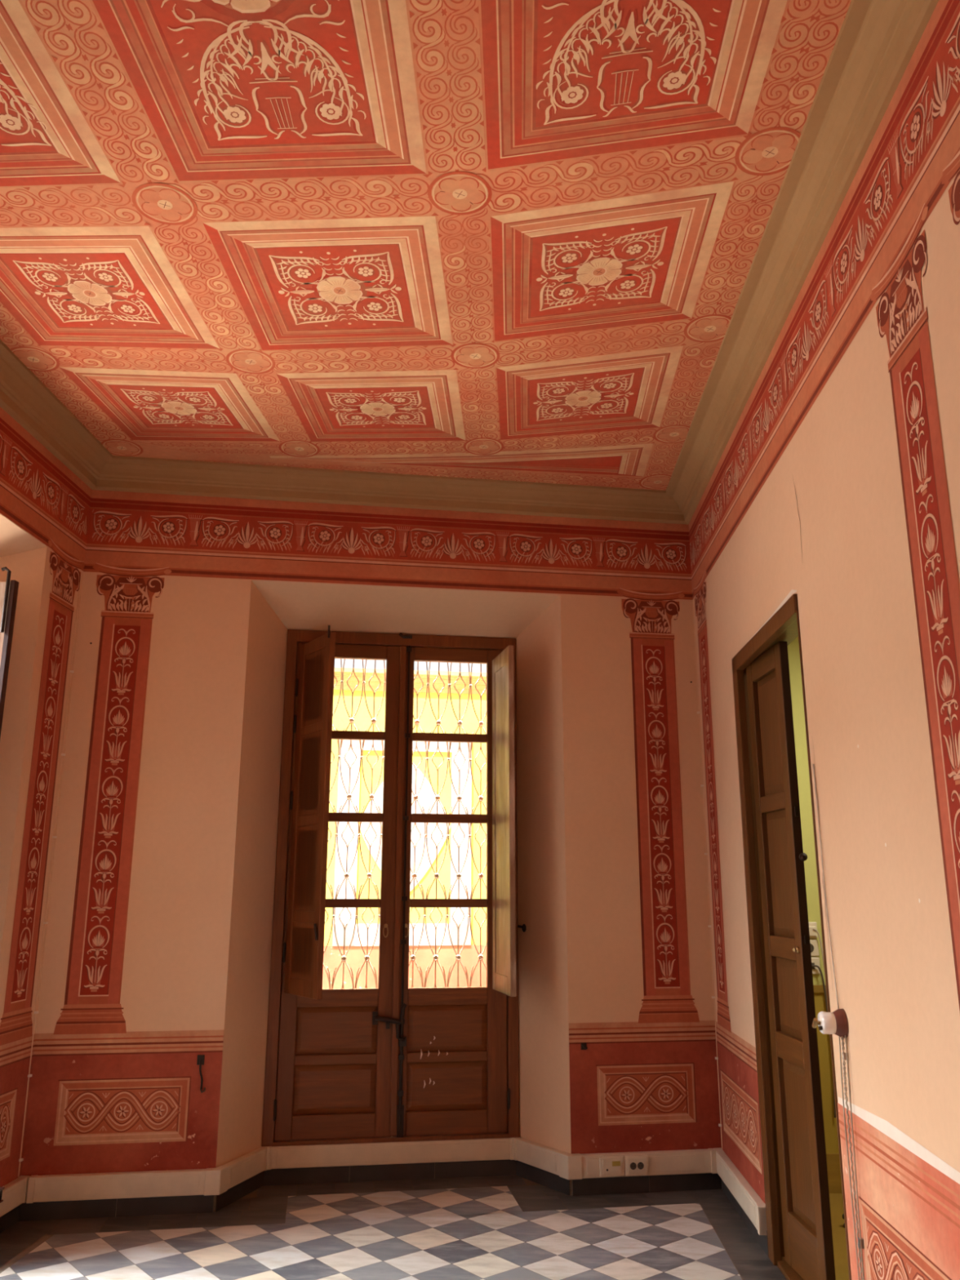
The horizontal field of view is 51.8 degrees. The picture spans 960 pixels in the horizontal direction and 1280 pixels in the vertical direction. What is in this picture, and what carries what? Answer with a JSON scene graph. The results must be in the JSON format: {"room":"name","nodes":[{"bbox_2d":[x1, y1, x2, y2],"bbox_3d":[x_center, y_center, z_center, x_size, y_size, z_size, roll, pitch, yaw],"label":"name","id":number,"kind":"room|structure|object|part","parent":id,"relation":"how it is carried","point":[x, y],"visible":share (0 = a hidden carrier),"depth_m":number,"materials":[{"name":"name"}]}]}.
{"room":"historic interior","nodes":[
{"label":"historic interior","id":0,"kind":"room"},
{"bbox_2d":[0,406,92,1186],"bbox_3d":[-2.557,-0.082,1.921,0.604,4.050,7.403,-1,-14,3],"label":"wall","id":1,"kind":"structure","parent":0,"point":[45,507],"depth_m":4.71,"materials":[{"name":"pink paint"}]},
{"bbox_2d":[0,566,18,737],"bbox_3d":[-2.414,0.836,3.674,0.493,2.746,1.346,-1,-14,3],"label":"window","id":2,"kind":"structure","parent":1,"relation":"in","point":[8,589],"depth_m":4.50,"materials":[{"name":"brown wood"}]},
{"bbox_2d":[0,581,10,664],"bbox_3d":[-2.332,0.971,4.269,0.360,2.545,0.032,-1,-14,5],"label":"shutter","id":3,"kind":"object","parent":2,"relation":"attached to","point":[5,587],"depth_m":4.50,"materials":[{"name":"brown wood"}]},
{"bbox_2d":[0,1204,19,1232],"bbox_3d":[-2.239,2.518,4.176,0.236,0.098,0.742,-10,-17,35],"label":"baseboard","id":4,"kind":"structure","parent":1,"relation":"attached to","point":[9,1219],"depth_m":4.43,"materials":[{"name":"stone"}]},
{"bbox_2d":[0,1175,30,1217],"bbox_3d":[-2.222,2.433,4.185,0.275,0.108,0.774,-10,-17,35],"label":"trim","id":5,"kind":"structure","parent":1,"relation":"attached to","point":[15,1193],"depth_m":4.43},
{"bbox_3d":[-2.090,2.474,4.348,0.004,0.072,0.270,-1,-14,3],"label":"trunking lid","id":6,"kind":"part","parent":5,"relation":"part of","materials":[{"name":"white plastic"}]},
{"bbox_2d":[17,572,81,1177],"bbox_3d":[-2.112,1.051,4.886,0.014,2.910,0.016,-1,-14,3],"label":"wire","id":7,"kind":"object","parent":1,"relation":"attached to","point":[54,837],"visible":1,"depth_m":4.84,"materials":[{"name":"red paint"}]},
{"bbox_2d":[21,489,721,1176],"bbox_3d":[-0.480,0.822,5.526,4.198,4.050,0.564,2,-14,-8],"label":"wall","id":8,"kind":"structure","parent":0,"point":[157,958],"depth_m":5.25,"materials":[{"name":"pink paint"}]},
{"bbox_2d":[196,1054,205,1093],"bbox_3d":[-1.345,2.094,4.768,0.054,0.169,0.026,-1,-14,3],"label":"hook","id":9,"kind":"object","parent":8,"relation":"attached to","point":[200,1060],"visible":1,"depth_m":4.77,"materials":[{"name":"metal"}]},
{"bbox_3d":[-1.354,2.036,4.790,0.034,0.045,0.006,2,-14,-8],"label":"plate","id":10,"kind":"part","parent":9,"relation":"part of","materials":[{"name":"metal"}]},
{"bbox_2d":[323,907,380,988],"bbox_3d":[-0.718,1.720,5.520,0.306,0.428,0.028,2,-14,-8],"label":"window grille","id":11,"kind":"object","parent":8,"relation":"in","point":[344,957],"depth_m":5.52,"materials":[{"name":"metal"}]},
{"bbox_2d":[326,822,382,898],"bbox_3d":[-0.718,1.255,5.636,0.304,0.423,0.028,2,-14,-8],"label":"window grille","id":12,"kind":"object","parent":8,"relation":"in","point":[346,875],"depth_m":5.64,"materials":[{"name":"metal"}]},
{"bbox_2d":[328,739,384,813],"bbox_3d":[-0.716,0.794,5.751,0.306,0.420,0.028,2,-14,-8],"label":"window grille","id":13,"kind":"object","parent":8,"relation":"in","point":[371,795],"depth_m":5.76,"materials":[{"name":"metal"}]},
{"bbox_2d":[332,658,386,731],"bbox_3d":[-0.716,0.330,5.867,0.306,0.429,0.028,2,-14,-8],"label":"window grille","id":14,"kind":"object","parent":8,"relation":"in","point":[351,719],"depth_m":5.88,"materials":[{"name":"metal"}]},
{"bbox_2d":[17,1159,721,1221],"bbox_3d":[-0.470,2.718,4.965,3.398,0.098,0.414,2,-14,-8],"label":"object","id":15,"kind":"structure","parent":8,"relation":"attached to","point":[117,1207],"depth_m":4.96,"materials":[{"name":"stone"}]},
{"bbox_2d":[26,1137,717,1203],"bbox_3d":[-0.468,2.632,4.971,3.308,0.108,0.444,2,-14,-8],"label":"trim","id":16,"kind":"structure","parent":8,"relation":"attached to","point":[208,1181],"depth_m":4.97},
{"bbox_3d":[-1.659,2.533,4.579,0.690,0.072,0.004,2,-14,-8],"label":"trunking lid","id":17,"kind":"part","parent":16,"relation":"part of","materials":[{"name":"white plastic"}]},
{"bbox_3d":[-1.148,2.607,4.873,0.004,0.072,0.308,-4,-15,17],"label":"trunking lid","id":18,"kind":"part","parent":16,"relation":"part of","materials":[{"name":"white plastic"}]},
{"bbox_3d":[-0.453,2.678,5.151,1.191,0.072,0.004,2,-14,-8],"label":"trunking lid","id":19,"kind":"part","parent":16,"relation":"part of","materials":[{"name":"white plastic"}]},
{"bbox_3d":[0.294,2.663,5.089,0.004,0.072,0.307,10,-17,-34],"label":"trunking lid","id":20,"kind":"part","parent":16,"relation":"part of","materials":[{"name":"white plastic"}]},
{"bbox_3d":[0.831,2.629,4.951,0.607,0.072,0.004,2,-14,-8],"label":"trunking lid","id":21,"kind":"part","parent":16,"relation":"part of","materials":[{"name":"white plastic"}]},
{"bbox_2d":[261,625,519,1146],"bbox_3d":[-0.431,1.258,5.365,1.349,2.754,0.508,2,-14,-8],"label":"double door","id":22,"kind":"structure","parent":8,"relation":"in","point":[393,1061],"depth_m":5.35,"materials":[{"name":"brown wood"}]},
{"bbox_3d":[-0.917,1.621,5.157,0.020,0.280,0.286,9,-17,-33],"label":"panel","id":23,"kind":"part","parent":22,"relation":"part of","materials":[{"name":"brown wood"}]},
{"bbox_3d":[-0.917,1.213,5.259,0.020,0.440,0.286,9,-17,-33],"label":"panel","id":24,"kind":"part","parent":22,"relation":"part of","materials":[{"name":"brown wood"}]},
{"bbox_2d":[284,631,335,999],"bbox_3d":[-0.916,0.917,5.333,0.032,1.900,0.410,9,-17,-33],"label":"shutter","id":25,"kind":"object","parent":22,"relation":"attached to","point":[308,799],"depth_m":5.31,"materials":[{"name":"brown wood"}]},
{"bbox_3d":[-0.916,0.728,5.380,0.020,0.440,0.286,9,-17,-33],"label":"panel","id":26,"kind":"part","parent":22,"relation":"part of","materials":[{"name":"brown wood"}]},
{"bbox_3d":[-0.915,0.267,5.495,0.020,0.410,0.286,9,-17,-33],"label":"panel","id":27,"kind":"part","parent":22,"relation":"part of","materials":[{"name":"brown wood"}]},
{"bbox_3d":[-0.769,2.549,5.184,0.433,0.117,0.044,2,-14,-8],"label":"rail","id":28,"kind":"part","parent":22,"relation":"part of","materials":[{"name":"brown wood"}]},
{"bbox_3d":[-0.768,2.374,5.226,0.433,0.243,0.024,2,-14,-8],"label":"panel","id":29,"kind":"part","parent":22,"relation":"part of","materials":[{"name":"brown wood"}]},
{"bbox_3d":[-0.768,2.232,5.263,0.433,0.050,0.044,2,-14,-8],"label":"rail","id":30,"kind":"part","parent":22,"relation":"part of","materials":[{"name":"brown wood"}]},
{"bbox_3d":[-0.768,2.091,5.297,0.433,0.240,0.024,2,-14,-8],"label":"panel","id":31,"kind":"part","parent":22,"relation":"part of","materials":[{"name":"brown wood"}]},
{"bbox_3d":[-0.768,1.933,5.338,0.433,0.087,0.044,2,-14,-8],"label":"rail","id":32,"kind":"part","parent":22,"relation":"part of","materials":[{"name":"brown wood"}]},
{"bbox_3d":[-0.765,0.069,5.803,0.433,0.080,0.044,2,-14,-8],"label":"rail","id":33,"kind":"part","parent":22,"relation":"part of","materials":[{"name":"brown wood"}]},
{"bbox_3d":[-0.518,1.598,5.431,0.029,0.073,0.012,2,-14,-8],"label":"ring pull","id":34,"kind":"part","parent":22,"relation":"part of","materials":[{"name":"gold metal"}]},
{"bbox_3d":[-0.408,1.602,5.447,0.029,0.073,0.012,2,-14,-8],"label":"ring pull","id":35,"kind":"part","parent":22,"relation":"part of","materials":[{"name":"gold metal"}]},
{"bbox_3d":[-0.179,2.571,5.272,0.437,0.117,0.044,2,-14,-8],"label":"rail","id":36,"kind":"part","parent":22,"relation":"part of","materials":[{"name":"brown wood"}]},
{"bbox_3d":[-0.178,2.397,5.314,0.437,0.243,0.024,2,-14,-8],"label":"panel","id":37,"kind":"part","parent":22,"relation":"part of","materials":[{"name":"brown wood"}]},
{"bbox_3d":[-0.178,2.255,5.351,0.437,0.050,0.044,2,-14,-8],"label":"rail","id":38,"kind":"part","parent":22,"relation":"part of","materials":[{"name":"brown wood"}]},
{"bbox_3d":[-0.178,2.114,5.385,0.437,0.240,0.024,2,-14,-8],"label":"panel","id":39,"kind":"part","parent":22,"relation":"part of","materials":[{"name":"brown wood"}]},
{"bbox_3d":[-0.178,1.955,5.426,0.437,0.087,0.044,2,-14,-8],"label":"rail","id":40,"kind":"part","parent":22,"relation":"part of","materials":[{"name":"brown wood"}]},
{"bbox_3d":[-0.175,0.092,5.892,0.437,0.080,0.044,2,-14,-8],"label":"rail","id":41,"kind":"part","parent":22,"relation":"part of","materials":[{"name":"brown wood"}]},
{"bbox_3d":[0.129,0.974,5.469,0.020,1.670,0.276,3,-14,-12],"label":"panel","id":42,"kind":"part","parent":22,"relation":"part of","materials":[{"name":"brown wood"}]},
{"bbox_2d":[492,644,515,996],"bbox_3d":[0.129,0.975,5.469,0.032,1.852,0.400,3,-14,-12],"label":"shutter","id":43,"kind":"object","parent":22,"relation":"attached to","point":[504,665],"depth_m":5.42,"materials":[{"name":"brown wood"}]},
{"bbox_2d":[408,907,486,987],"bbox_3d":[-0.183,1.741,5.599,0.437,0.428,0.028,2,-14,-8],"label":"window grille","id":44,"kind":"object","parent":8,"relation":"in","point":[435,957],"depth_m":5.60,"materials":[{"name":"metal"}]},
{"bbox_2d":[410,822,486,898],"bbox_3d":[-0.183,1.276,5.716,0.439,0.424,0.028,2,-14,-8],"label":"window grille","id":45,"kind":"object","parent":8,"relation":"in","point":[414,875],"depth_m":5.72,"materials":[{"name":"metal"}]},
{"bbox_2d":[411,741,486,813],"bbox_3d":[-0.182,0.814,5.831,0.438,0.420,0.028,2,-14,-8],"label":"window grille","id":46,"kind":"object","parent":8,"relation":"in","point":[459,797],"depth_m":5.84,"materials":[{"name":"metal"}]},
{"bbox_2d":[413,661,486,733],"bbox_3d":[-0.181,0.350,5.947,0.438,0.430,0.028,2,-14,-8],"label":"window grille","id":47,"kind":"object","parent":8,"relation":"in","point":[416,722],"depth_m":5.95,"materials":[{"name":"metal"}]},
{"bbox_2d":[517,924,526,932],"bbox_3d":[0.226,1.598,5.487,0.024,0.042,0.123,5,-15,-18],"label":"stay","id":48,"kind":"object","parent":8,"relation":"attached to","point":[523,926],"visible":1,"depth_m":5.44,"materials":[{"name":"metal"}]},
{"bbox_3d":[0.243,1.586,5.441,0.023,0.042,0.023,-1,-14,3],"label":"knob","id":49,"kind":"part","parent":48,"relation":"part of","materials":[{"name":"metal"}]},
{"bbox_2d":[581,1042,587,1049],"bbox_3d":[0.535,2.086,5.068,0.030,0.034,0.026,3,-14,-10],"label":"hook","id":50,"kind":"object","parent":8,"relation":"attached to","point":[584,1045],"visible":1,"depth_m":5.07,"materials":[{"name":"metal"}]},
{"bbox_2d":[599,1155,624,1177],"bbox_3d":[0.656,2.620,4.913,0.124,0.092,0.018,2,-14,-8],"label":"wall socket","id":51,"kind":"object","parent":8,"relation":"attached to","point":[613,1166],"visible":1,"depth_m":4.91,"materials":[{"name":"white plastic"}]},
{"bbox_2d":[624,1155,648,1176],"bbox_3d":[0.782,2.625,4.932,0.120,0.092,0.018,2,-14,-8],"label":"wall socket","id":52,"kind":"object","parent":8,"relation":"attached to","point":[634,1165],"visible":1,"depth_m":4.93,"materials":[{"name":"white plastic"}]},
{"bbox_2d":[322,667,486,989],"bbox_3d":[-0.970,2.587,10.385,16.000,3.980,3.130,2,-14,-8],"label":"house","id":53,"kind":"structure","parent":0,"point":[355,959],"depth_m":9.11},
{"bbox_3d":[-0.695,1.807,9.116,0.847,1.560,0.189,-1,-14,3],"label":"gate panel","id":54,"kind":"part","parent":53,"relation":"part of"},
{"bbox_3d":[-0.692,1.715,9.119,0.840,1.260,0.020,2,-14,-8],"label":"lozenge panel","id":55,"kind":"part","parent":53,"relation":"part of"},
{"bbox_3d":[-0.968,0.749,10.844,16.000,0.190,3.130,2,-14,-8],"label":"cornice","id":56,"kind":"part","parent":53,"relation":"part of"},
{"bbox_2d":[0,1175,848,1279],"bbox_3d":[0.803,2.016,1.327,6.952,0.300,8.392,-1,-14,3],"label":"floor","id":57,"kind":"structure","parent":0,"point":[499,1227],"depth_m":4.29,"materials":[{"name":"tile"}]},
{"bbox_2d":[0,1186,4,1203],"bbox_3d":[-2.093,2.227,3.550,0.506,0.360,0.456,-1,-14,3],"label":"wall socket","id":58,"kind":"object","parent":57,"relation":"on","point":[2,1188],"visible":1,"depth_m":3.78,"materials":[{"name":"plastic"}]},
{"bbox_2d":[0,0,851,490],"bbox_3d":[-0.614,-2.004,2.399,4.269,0.583,8.940,-1,-14,3],"label":"ceiling","id":59,"kind":"structure","parent":0,"point":[507,240],"depth_m":3.39,"materials":[{"name":"red paint"}]},
{"bbox_2d":[787,636,826,985],"bbox_3d":[2.919,1.184,5.408,3.070,3.300,0.200,-1,-14,3],"label":"wall","id":60,"kind":"structure","parent":0,"point":[800,738],"depth_m":5.44,"materials":[{"name":"paint"}]},
{"bbox_2d":[808,921,817,938],"bbox_3d":[1.749,1.544,5.254,0.090,0.084,0.030,-1,-14,3],"label":"wall socket","id":61,"kind":"object","parent":60,"relation":"attached to","point":[813,934],"visible":0.49,"depth_m":5.25,"materials":[{"name":"white plastic"}]},
{"bbox_2d":[808,926,816,936],"bbox_3d":[1.751,1.547,5.246,0.065,0.050,0.017,-1,-14,3],"label":"outlet","id":62,"kind":"object","parent":61,"relation":"attached to","point":[812,933],"depth_m":5.24,"materials":[{"name":"white plastic"}]},
{"bbox_2d":[809,939,818,955],"bbox_3d":[1.749,1.633,5.238,0.090,0.084,0.018,-1,-14,3],"label":"wall socket","id":63,"kind":"object","parent":60,"relation":"attached to","point":[814,943],"visible":0.47,"depth_m":5.23,"materials":[{"name":"white plastic"}]},
{"bbox_2d":[811,957,820,973],"bbox_3d":[1.749,1.720,5.215,0.090,0.084,0.020,-1,-14,3],"label":"wall socket","id":64,"kind":"object","parent":60,"relation":"attached to","point":[815,961],"visible":0.44,"depth_m":5.21,"materials":[{"name":"white plastic"}]},
{"bbox_2d":[813,928,825,974],"bbox_3d":[1.882,2.064,5.099,0.234,1.106,0.015,-1,-14,3],"label":"cable","id":65,"kind":"object","parent":60,"relation":"attached to","point":[814,929],"visible":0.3,"depth_m":5.22,"materials":[{"name":"grey plastic"}]},
{"bbox_2d":[812,964,835,1117],"bbox_3d":[1.783,2.067,5.107,0.071,0.738,0.013,-3,-14,12],"label":"cable","id":66,"kind":"object","parent":60,"relation":"attached to","point":[813,966],"visible":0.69,"depth_m":5.15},
{"bbox_2d":[813,985,842,1193],"bbox_3d":[2.912,2.279,5.016,3.070,0.985,0.030,-1,-14,3],"label":"trim","id":67,"kind":"structure","parent":60,"relation":"attached to","point":[824,1044],"depth_m":5.04,"materials":[{"name":"paint"}]},
{"bbox_2d":[688,0,959,1279],"bbox_3d":[1.198,0.044,2.405,0.144,4.050,7.400,0,-14,2],"label":"wall","id":68,"kind":"structure","parent":0,"point":[835,486],"depth_m":2.88,"materials":[{"name":"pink paint"}]},
{"bbox_2d":[0,0,938,524],"bbox_3d":[-0.565,-1.622,2.468,3.463,0.152,7.267,-1,-14,3],"label":"trim","id":69,"kind":"structure","parent":68,"relation":"attached to","point":[877,41],"depth_m":4.53,"materials":[{"name":"paint"}]},
{"bbox_2d":[693,600,722,1148],"bbox_3d":[1.233,1.182,5.389,0.014,2.910,0.016,-1,-14,3],"label":"wire","id":70,"kind":"object","parent":68,"relation":"attached to","point":[702,784],"visible":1,"depth_m":5.36,"materials":[{"name":"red paint"}]},
{"bbox_2d":[713,1147,767,1235],"bbox_3d":[1.200,2.538,4.584,0.044,0.108,0.965,0,-14,2],"label":"trim","id":71,"kind":"structure","parent":68,"relation":"attached to","point":[752,1204],"depth_m":4.45,"materials":[{"name":"white plastic"}]},
{"bbox_3d":[1.182,2.538,4.585,0.004,0.072,0.825,0,-14,2],"label":"trunking lid","id":72,"kind":"part","parent":71,"relation":"part of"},
{"bbox_2d":[720,1178,768,1257],"bbox_3d":[1.215,2.620,4.559,0.014,0.098,0.973,0,-14,2],"label":"baseboard","id":73,"kind":"structure","parent":68,"relation":"attached to","point":[762,1240],"depth_m":4.45,"materials":[{"name":"stone"}]},
{"bbox_2d":[731,593,851,1279],"bbox_3d":[1.246,1.193,3.857,0.155,2.545,1.077,-1,-14,3],"label":"door","id":74,"kind":"structure","parent":68,"relation":"in","point":[798,1214],"depth_m":4.07,"materials":[{"name":"brown wood"}]},
{"bbox_3d":[1.263,0.107,4.357,0.033,0.095,0.310,1,-14,-2],"label":"rail","id":75,"kind":"part","parent":74,"relation":"part of","materials":[{"name":"brown wood"}]},
{"bbox_3d":[1.269,0.406,4.283,0.024,0.520,0.310,1,-14,-2],"label":"panel","id":76,"kind":"part","parent":74,"relation":"part of","materials":[{"name":"brown wood"}]},
{"bbox_3d":[1.262,0.692,4.211,0.033,0.070,0.310,1,-14,-2],"label":"rail","id":77,"kind":"part","parent":74,"relation":"part of","materials":[{"name":"brown wood"}]},
{"bbox_3d":[1.268,0.976,4.140,0.024,0.515,0.310,1,-14,-2],"label":"panel","id":78,"kind":"part","parent":74,"relation":"part of","materials":[{"name":"brown wood"}]},
{"bbox_3d":[1.261,1.266,4.067,0.033,0.085,0.310,1,-14,-2],"label":"rail","id":79,"kind":"part","parent":74,"relation":"part of","materials":[{"name":"brown wood"}]},
{"bbox_3d":[1.267,1.453,4.021,0.024,0.300,0.310,1,-14,-2],"label":"panel","id":80,"kind":"part","parent":74,"relation":"part of","materials":[{"name":"brown wood"}]},
{"bbox_3d":[1.260,1.647,3.972,0.033,0.100,0.310,1,-14,-2],"label":"rail","id":81,"kind":"part","parent":74,"relation":"part of","materials":[{"name":"brown wood"}]},
{"bbox_3d":[1.273,0.689,3.974,0.014,0.040,0.012,1,-14,-2],"label":"strike plate","id":82,"kind":"part","parent":74,"relation":"part of","materials":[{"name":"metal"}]},
{"bbox_3d":[1.266,1.977,3.890,0.024,0.580,0.310,1,-14,-2],"label":"panel","id":83,"kind":"part","parent":74,"relation":"part of","materials":[{"name":"brown wood"}]},
{"bbox_3d":[1.276,0.859,3.909,0.032,0.032,0.043,-1,-14,3],"label":"knob","id":84,"kind":"part","parent":74,"relation":"part of","materials":[{"name":"metal"}]},
{"bbox_3d":[1.259,2.355,3.795,0.033,0.200,0.310,1,-14,-2],"label":"rail","id":85,"kind":"part","parent":74,"relation":"part of","materials":[{"name":"brown wood"}]},
{"bbox_3d":[1.273,1.169,3.853,0.014,0.030,0.012,1,-14,-2],"label":"strike plate","id":86,"kind":"part","parent":74,"relation":"part of","materials":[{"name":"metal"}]},
{"bbox_2d":[813,764,839,1008],"bbox_3d":[1.160,0.814,3.317,0.005,0.800,0.064,-1,-14,3],"label":"cord","id":87,"kind":"object","parent":68,"relation":"attached to","point":[813,764],"visible":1,"depth_m":3.32,"materials":[{"name":"beige plastic"}]},
{"bbox_2d":[812,1008,848,1037],"bbox_3d":[1.115,1.226,3.160,0.100,0.087,0.088,-1,-14,3],"label":"switch","id":88,"kind":"object","parent":68,"relation":"attached to","point":[836,1022],"visible":1,"depth_m":3.13,"materials":[{"name":"white plastic"}]},
{"bbox_2d":[840,1035,847,1098],"bbox_3d":[1.149,1.348,3.117,0.012,0.188,0.026,-1,-14,3],"label":"cord","id":89,"kind":"object","parent":88,"relation":"hanging from","point":[842,1043],"visible":1,"depth_m":3.11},
{"bbox_2d":[838,1035,860,1279],"bbox_3d":[1.151,1.747,3.052,0.012,1.001,0.026,-6,-15,23],"label":"cord","id":90,"kind":"object","parent":88,"relation":"hanging from","point":[838,1036],"visible":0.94,"depth_m":3.09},
{"bbox_2d":[844,1035,864,1279],"bbox_3d":[1.153,1.726,3.009,0.006,0.980,0.020,-1,-14,3],"label":"cord","id":91,"kind":"object","parent":88,"relation":"hanging from","point":[845,1035],"visible":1,"depth_m":3.04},
{"bbox_2d":[843,1053,848,1060],"bbox_3d":[1.155,1.316,3.121,0.016,0.020,0.014,-1,-14,3],"label":"clip","id":92,"kind":"object","parent":68,"relation":"attached to","point":[844,1054],"visible":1,"depth_m":3.12,"materials":[{"name":"white plastic"}]},
{"bbox_2d":[843,1070,862,1279],"bbox_3d":[1.153,1.781,3.022,0.009,0.882,0.015,-1,-14,3],"label":"cord","id":93,"kind":"object","parent":68,"relation":"attached to","point":[847,1108],"visible":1,"depth_m":3.05,"materials":[{"name":"grey plastic"}]},
{"bbox_2d":[857,1237,864,1248],"bbox_3d":[1.155,1.828,2.994,0.014,0.025,0.015,-1,-14,3],"label":"clip","id":94,"kind":"object","parent":68,"relation":"attached to","point":[859,1239],"visible":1,"depth_m":2.99,"materials":[{"name":"grey metal"}]}
]}

